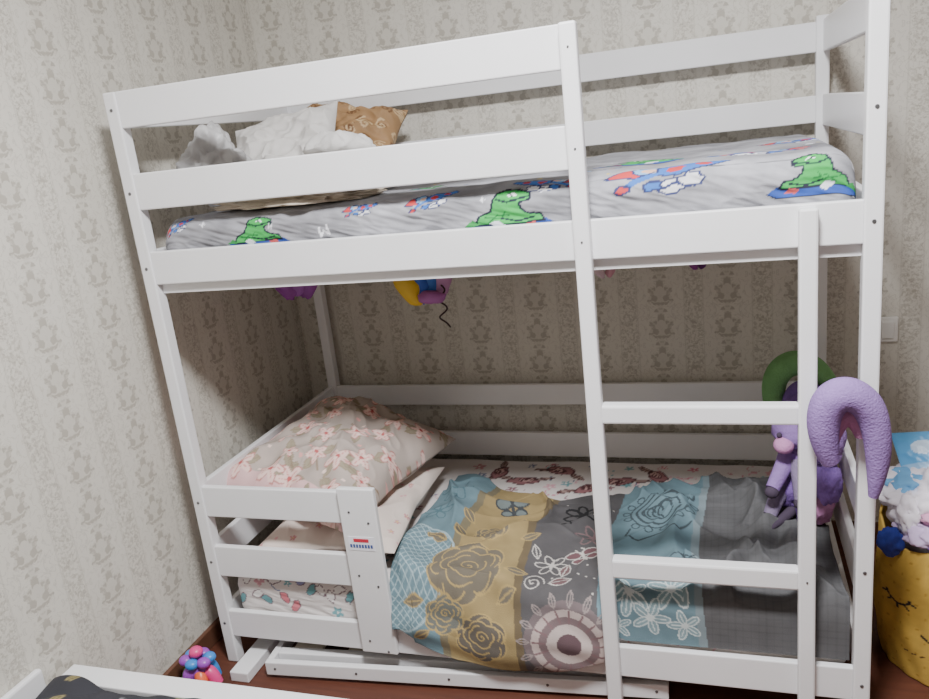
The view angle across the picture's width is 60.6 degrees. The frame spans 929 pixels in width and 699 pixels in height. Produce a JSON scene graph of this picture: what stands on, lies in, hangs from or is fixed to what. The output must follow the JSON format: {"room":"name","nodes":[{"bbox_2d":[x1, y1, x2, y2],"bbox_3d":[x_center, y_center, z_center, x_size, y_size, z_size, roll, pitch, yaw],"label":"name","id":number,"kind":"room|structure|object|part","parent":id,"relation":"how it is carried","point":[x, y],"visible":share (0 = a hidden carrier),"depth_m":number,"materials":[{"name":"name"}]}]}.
{"room":"bedroom","nodes":[
{"label":"bedroom","id":0,"kind":"room"},
{"bbox_2d":[0,0,313,697],"bbox_3d":[-1.267,-0.042,1.306,0.100,2.600,3.635,-1,16,18],"label":"wall","id":1,"kind":"structure","parent":0,"point":[103,563],"depth_m":2.10,"materials":[{"name":"paper"}]},
{"bbox_2d":[163,617,222,677],"bbox_3d":[-1.074,1.175,1.620,0.015,0.060,3.619,-1,16,18],"label":"baseboard","id":2,"kind":"structure","parent":1,"relation":"attached to","point":[213,633],"depth_m":2.45,"materials":[{"name":"brown wood"}]},
{"bbox_2d":[210,538,928,698],"bbox_3d":[0.459,1.212,1.148,3.420,0.100,3.835,-1,16,18],"label":"floor","id":3,"kind":"structure","parent":0,"point":[887,680],"depth_m":2.16,"materials":[{"name":"brown wood"}]},
{"bbox_2d":[0,664,344,698],"bbox_3d":[-0.549,1.009,1.423,1.138,0.365,0.863,-1,16,18],"label":"bed","id":4,"kind":"object","parent":3,"relation":"on","point":[33,684],"visible":0.71,"depth_m":1.83,"materials":[{"name":"paint"}]},
{"bbox_3d":[-1.093,1.034,1.560,0.019,0.365,0.780,-1,16,18],"label":"headboard","id":5,"kind":"part","parent":4,"relation":"part of","materials":[{"name":"white paint"}]},
{"bbox_2d":[35,675,199,698],"bbox_3d":[-0.688,0.875,1.442,0.808,0.049,0.695,-1,16,18],"label":"patterned blanket","id":6,"kind":"object","parent":4,"relation":"on","point":[63,686],"visible":1,"depth_m":1.82,"materials":[{"name":"fabric"}]},
{"bbox_2d":[179,645,222,682],"bbox_3d":[-0.765,0.907,2.290,0.135,0.118,0.095,-1,16,18],"label":"toy","id":7,"kind":"object","parent":3,"relation":"on","point":[199,662],"visible":0.89,"depth_m":2.27,"materials":[{"name":"multicoloured plastic"}]},
{"bbox_3d":[-0.786,0.937,2.282,0.050,0.063,0.050,-1,16,18],"label":"arm","id":8,"kind":"part","parent":7,"relation":"part of"},
{"bbox_3d":[-0.749,0.942,2.268,0.036,0.057,0.046,-13,17,-23],"label":"arm","id":9,"kind":"part","parent":7,"relation":"part of"},
{"bbox_3d":[-0.722,0.934,2.285,0.052,0.060,0.036,-1,16,18],"label":"arm","id":10,"kind":"part","parent":7,"relation":"part of"},
{"bbox_3d":[-0.738,0.924,2.312,0.055,0.063,0.036,-15,18,-27],"label":"arm","id":11,"kind":"part","parent":7,"relation":"part of"},
{"bbox_2d":[230,638,279,682],"bbox_3d":[-0.597,0.895,2.476,0.060,0.032,0.380,-1,16,18],"label":"wooden plank","id":12,"kind":"object","parent":3,"relation":"on","point":[247,667],"visible":0.47,"depth_m":2.35,"materials":[{"name":"white paint"}]},
{"bbox_2d":[265,640,668,698],"bbox_3d":[0.044,0.812,2.461,1.130,0.055,0.642,-3,16,14],"label":"drawer","id":13,"kind":"object","parent":3,"relation":"on","point":[304,659],"visible":0.43,"depth_m":2.20,"materials":[{"name":"white paint"}]},
{"bbox_2d":[103,0,890,698],"bbox_3d":[0.153,0.003,2.315,1.750,1.658,0.936,-1,16,18],"label":"bunk bed","id":14,"kind":"object","parent":3,"relation":"on","point":[811,233],"visible":0.76,"depth_m":1.90,"materials":[{"name":"white paint"}]},
{"bbox_3d":[-0.705,-0.340,2.497,0.018,0.087,0.837,-1,16,18],"label":"rail","id":15,"kind":"part","parent":14,"relation":"part of","materials":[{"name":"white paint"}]},
{"bbox_3d":[-0.749,-0.723,2.390,0.018,0.087,0.837,-1,16,18],"label":"rail","id":16,"kind":"part","parent":14,"relation":"part of","materials":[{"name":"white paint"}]},
{"bbox_3d":[-0.586,0.685,2.783,0.018,0.087,0.837,-1,16,18],"label":"rail","id":17,"kind":"part","parent":14,"relation":"part of","materials":[{"name":"white paint"}]},
{"bbox_3d":[-0.609,0.483,2.727,0.018,0.095,0.837,-1,16,18],"label":"rail","id":18,"kind":"part","parent":14,"relation":"part of","materials":[{"name":"white paint"}]},
{"bbox_3d":[-0.630,0.302,2.676,0.018,0.083,0.837,-1,16,18],"label":"rail","id":19,"kind":"part","parent":14,"relation":"part of","materials":[{"name":"white paint"}]},
{"bbox_3d":[-0.496,0.424,2.188,0.507,0.093,0.018,-1,16,18],"label":"guard rail","id":20,"kind":"part","parent":14,"relation":"part of","materials":[{"name":"white paint"}]},
{"bbox_3d":[-0.475,0.607,2.239,0.507,0.098,0.018,-1,16,18],"label":"guard rail","id":21,"kind":"part","parent":14,"relation":"part of","materials":[{"name":"white paint"}]},
{"bbox_2d":[275,285,317,299],"bbox_3d":[-0.554,-0.247,2.593,0.171,0.180,0.044,-5,16,6],"label":"paper decoration","id":22,"kind":"object","parent":14,"relation":"hanging from","point":[289,293],"visible":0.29,"depth_m":2.60,"materials":[{"name":"purple paper"}]},
{"bbox_3d":[-0.325,-0.608,1.806,1.118,0.089,0.018,-1,16,18],"label":"guard rail","id":23,"kind":"part","parent":14,"relation":"part of","materials":[{"name":"white paint"}]},
{"bbox_3d":[-0.303,-0.415,1.860,1.118,0.092,0.018,-1,16,18],"label":"guard rail","id":24,"kind":"part","parent":14,"relation":"part of","materials":[{"name":"white paint"}]},
{"bbox_2d":[393,278,451,327],"bbox_3d":[-0.132,-0.205,2.466,0.184,0.287,0.092,-1,16,18],"label":"paper decoration","id":25,"kind":"object","parent":14,"relation":"hanging from","point":[424,291],"visible":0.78,"depth_m":2.46,"materials":[{"name":"paper"}]},
{"bbox_3d":[-0.014,-0.233,1.825,1.679,0.087,0.018,-1,16,18],"label":"rail","id":26,"kind":"part","parent":14,"relation":"part of","materials":[{"name":"white paint"}]},
{"bbox_2d":[166,134,855,249],"bbox_3d":[0.111,-0.417,2.200,1.652,0.169,0.834,-1,16,18],"label":"mattress","id":27,"kind":"object","parent":14,"relation":"on","point":[791,169],"visible":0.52,"depth_m":1.79,"materials":[{"name":"grey fabric"}]},
{"bbox_2d":[175,121,252,206],"bbox_3d":[-0.680,-0.512,2.183,0.194,0.225,0.205,-5,16,6],"label":"cover","id":28,"kind":"object","parent":27,"relation":"on","point":[210,145],"visible":0.38,"depth_m":2.11,"materials":[{"name":"fabric"}]},
{"bbox_2d":[235,100,337,159],"bbox_3d":[-0.527,-0.588,2.346,0.365,0.252,0.215,-4,16,8],"label":"pillow","id":29,"kind":"object","parent":27,"relation":"on","point":[287,134],"visible":0.51,"depth_m":2.32,"materials":[{"name":"white fabric"}]},
{"bbox_2d":[210,187,388,210],"bbox_3d":[-0.416,-0.390,2.004,0.486,0.042,0.184,-1,16,18],"label":"blanket","id":30,"kind":"object","parent":27,"relation":"on","point":[355,194],"visible":0.65,"depth_m":1.95,"materials":[{"name":"fabric"}]},
{"bbox_2d":[301,130,375,154],"bbox_3d":[-0.327,-0.516,2.166,0.321,0.164,0.222,-1,16,18],"label":"cover","id":31,"kind":"object","parent":27,"relation":"on","point":[339,140],"visible":0.14,"depth_m":2.11,"materials":[{"name":"fabric"}]},
{"bbox_2d":[307,101,407,146],"bbox_3d":[-0.380,-0.679,2.545,0.358,0.232,0.243,-1,17,21],"label":"patterned cushion","id":32,"kind":"object","parent":27,"relation":"on","point":[382,124],"visible":0.3,"depth_m":2.49,"materials":[{"name":"fabric"}]},
{"bbox_3d":[0.105,0.792,2.111,1.679,0.087,0.018,-1,16,18],"label":"rail","id":33,"kind":"part","parent":14,"relation":"part of","materials":[{"name":"white paint"}]},
{"bbox_2d":[238,459,845,662],"bbox_3d":[0.225,0.570,2.476,1.652,0.141,0.834,-1,16,18],"label":"mattress","id":34,"kind":"object","parent":14,"relation":"on","point":[566,480],"visible":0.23,"depth_m":2.59,"materials":[{"name":"white fabric"}]},
{"bbox_2d":[259,467,444,553],"bbox_3d":[-0.337,0.489,2.494,0.430,0.124,0.560,-3,16,14],"label":"dotted pillow","id":35,"kind":"object","parent":34,"relation":"on","point":[396,509],"visible":0.31,"depth_m":2.31,"materials":[{"name":"white fabric"}]},
{"bbox_2d":[227,396,454,531],"bbox_3d":[-0.401,0.313,2.530,0.494,0.242,0.613,3,18,30],"label":"floral pillow","id":36,"kind":"object","parent":35,"relation":"on","point":[358,441],"visible":0.83,"depth_m":2.42,"materials":[{"name":"fabric"}]},
{"bbox_2d":[389,472,849,671],"bbox_3d":[0.429,0.577,2.297,1.156,0.320,0.755,-1,16,18],"label":"blanket","id":37,"kind":"object","parent":34,"relation":"on","point":[491,576],"visible":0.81,"depth_m":2.10,"materials":[{"name":"fabric"}]},
{"bbox_2d":[764,395,846,528],"bbox_3d":[0.888,0.294,2.097,0.197,0.396,0.485,-1,16,18],"label":"plush unicorn","id":38,"kind":"object","parent":37,"relation":"on","point":[781,489],"visible":0.42,"depth_m":2.08,"materials":[{"name":"purple fabric"}]},
{"bbox_3d":[0.849,0.396,2.148,0.052,0.101,0.102,9,22,44],"label":"leg","id":39,"kind":"part","parent":38,"relation":"part of","materials":[{"name":"purple fabric"}]},
{"bbox_3d":[0.839,0.322,2.117,0.110,0.100,0.052,-16,18,-32],"label":"leg","id":40,"kind":"part","parent":38,"relation":"part of","materials":[{"name":"purple fabric"}]},
{"bbox_3d":[0.882,0.341,2.089,0.052,0.106,0.094,-1,16,18],"label":"leg","id":41,"kind":"part","parent":38,"relation":"part of","materials":[{"name":"purple fabric"}]},
{"bbox_3d":[0.196,-0.863,2.510,1.679,0.081,0.018,-1,16,18],"label":"rail","id":42,"kind":"part","parent":14,"relation":"part of","materials":[{"name":"white paint"}]},
{"bbox_3d":[0.314,0.156,2.795,1.679,0.076,0.018,-1,16,18],"label":"rail","id":43,"kind":"part","parent":14,"relation":"part of","materials":[{"name":"white paint"}]},
{"bbox_3d":[0.297,0.132,1.814,0.036,1.648,0.030,-1,16,18],"label":"ladder post","id":44,"kind":"part","parent":14,"relation":"part of","materials":[{"name":"white paint"}]},
{"bbox_2d":[594,269,614,278],"bbox_3d":[0.398,-0.280,2.272,0.066,0.157,0.018,-6,16,4],"label":"paper decoration","id":45,"kind":"object","parent":14,"relation":"hanging from","point":[609,272],"visible":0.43,"depth_m":2.28,"materials":[{"name":"pink paper"}]},
{"bbox_3d":[0.218,-0.676,2.562,1.679,0.076,0.018,-1,16,18],"label":"rail","id":46,"kind":"part","parent":14,"relation":"part of","materials":[{"name":"white paint"}]},
{"bbox_3d":[0.335,0.338,2.845,1.679,0.091,0.018,-1,16,18],"label":"rail","id":47,"kind":"part","parent":14,"relation":"part of","materials":[{"name":"white paint"}]},
{"bbox_2d":[689,264,706,269],"bbox_3d":[0.641,-0.291,2.191,0.055,0.147,0.015,-6,16,2],"label":"decoration","id":48,"kind":"object","parent":14,"relation":"hanging from","point":[701,266],"visible":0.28,"depth_m":2.20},
{"bbox_2d":[762,351,835,401],"bbox_3d":[0.976,0.098,2.297,0.220,0.192,0.101,-1,16,18],"label":"pillow","id":49,"kind":"object","parent":14,"relation":"on","point":[776,377],"visible":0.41,"depth_m":2.28,"materials":[{"name":"green fabric"}]},
{"bbox_3d":[0.744,0.316,1.728,0.036,1.242,0.030,-1,16,18],"label":"ladder post","id":50,"kind":"part","parent":14,"relation":"part of","materials":[{"name":"white paint"}]},
{"bbox_3d":[1.056,0.645,2.243,0.018,0.087,0.837,-1,16,18],"label":"rail","id":51,"kind":"part","parent":14,"relation":"part of","materials":[{"name":"white paint"}]},
{"bbox_3d":[1.033,0.443,2.186,0.018,0.095,0.837,-1,16,18],"label":"rail","id":52,"kind":"part","parent":14,"relation":"part of","materials":[{"name":"white paint"}]},
{"bbox_3d":[0.915,-0.570,1.903,0.018,0.086,0.837,-1,16,18],"label":"rail","id":53,"kind":"part","parent":14,"relation":"part of","materials":[{"name":"white paint"}]},
{"bbox_3d":[0.893,-0.763,1.849,0.018,0.087,0.837,-1,16,18],"label":"rail","id":54,"kind":"part","parent":14,"relation":"part of","materials":[{"name":"white paint"}]},
{"bbox_3d":[1.012,0.263,2.136,0.018,0.083,0.837,-1,16,18],"label":"rail","id":55,"kind":"part","parent":14,"relation":"part of","materials":[{"name":"white paint"}]},
{"bbox_2d":[806,377,891,498],"bbox_3d":[0.783,0.179,1.625,0.159,0.263,0.092,-1,16,18],"label":"pillow","id":56,"kind":"object","parent":14,"relation":"attached to","point":[840,403],"visible":1,"depth_m":1.59,"materials":[{"name":"purple fabric"}]},
{"bbox_3d":[0.938,-0.380,1.956,0.018,0.087,0.837,-1,16,18],"label":"rail","id":57,"kind":"part","parent":14,"relation":"part of","materials":[{"name":"white paint"}]},
{"bbox_2d":[873,504,928,686],"bbox_3d":[1.260,0.610,2.036,0.383,0.394,0.376,-1,16,18],"label":"fabric basket","id":58,"kind":"object","parent":3,"relation":"on","point":[900,582],"visible":0.83,"depth_m":1.98,"materials":[{"name":"yellow fabric"}]},
{"bbox_2d":[876,431,928,557],"bbox_3d":[1.204,0.413,1.975,0.350,0.416,0.326,-1,16,18],"label":"stuffed toys","id":59,"kind":"object","parent":58,"relation":"in","point":[905,491],"visible":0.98,"depth_m":1.97,"materials":[{"name":"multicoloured fabric"}]},
{"bbox_2d":[245,0,928,521],"bbox_3d":[0.856,-0.619,2.489,3.420,2.600,0.100,-1,16,18],"label":"wall","id":60,"kind":"structure","parent":0,"point":[720,321],"depth_m":2.61,"materials":[{"name":"paper"}]},
{"bbox_2d":[831,520,877,539],"bbox_3d":[0.980,0.613,2.776,3.220,0.060,0.015,-1,16,18],"label":"baseboard","id":61,"kind":"structure","parent":60,"relation":"attached to","point":[834,525],"depth_m":2.67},
{"bbox_2d":[881,316,898,341],"bbox_3d":[1.306,-0.061,2.456,0.060,0.080,0.018,-1,16,18],"label":"light switch","id":62,"kind":"object","parent":60,"relation":"attached to","point":[889,325],"visible":0.8,"depth_m":2.45,"materials":[{"name":"plastic"}]}
]}

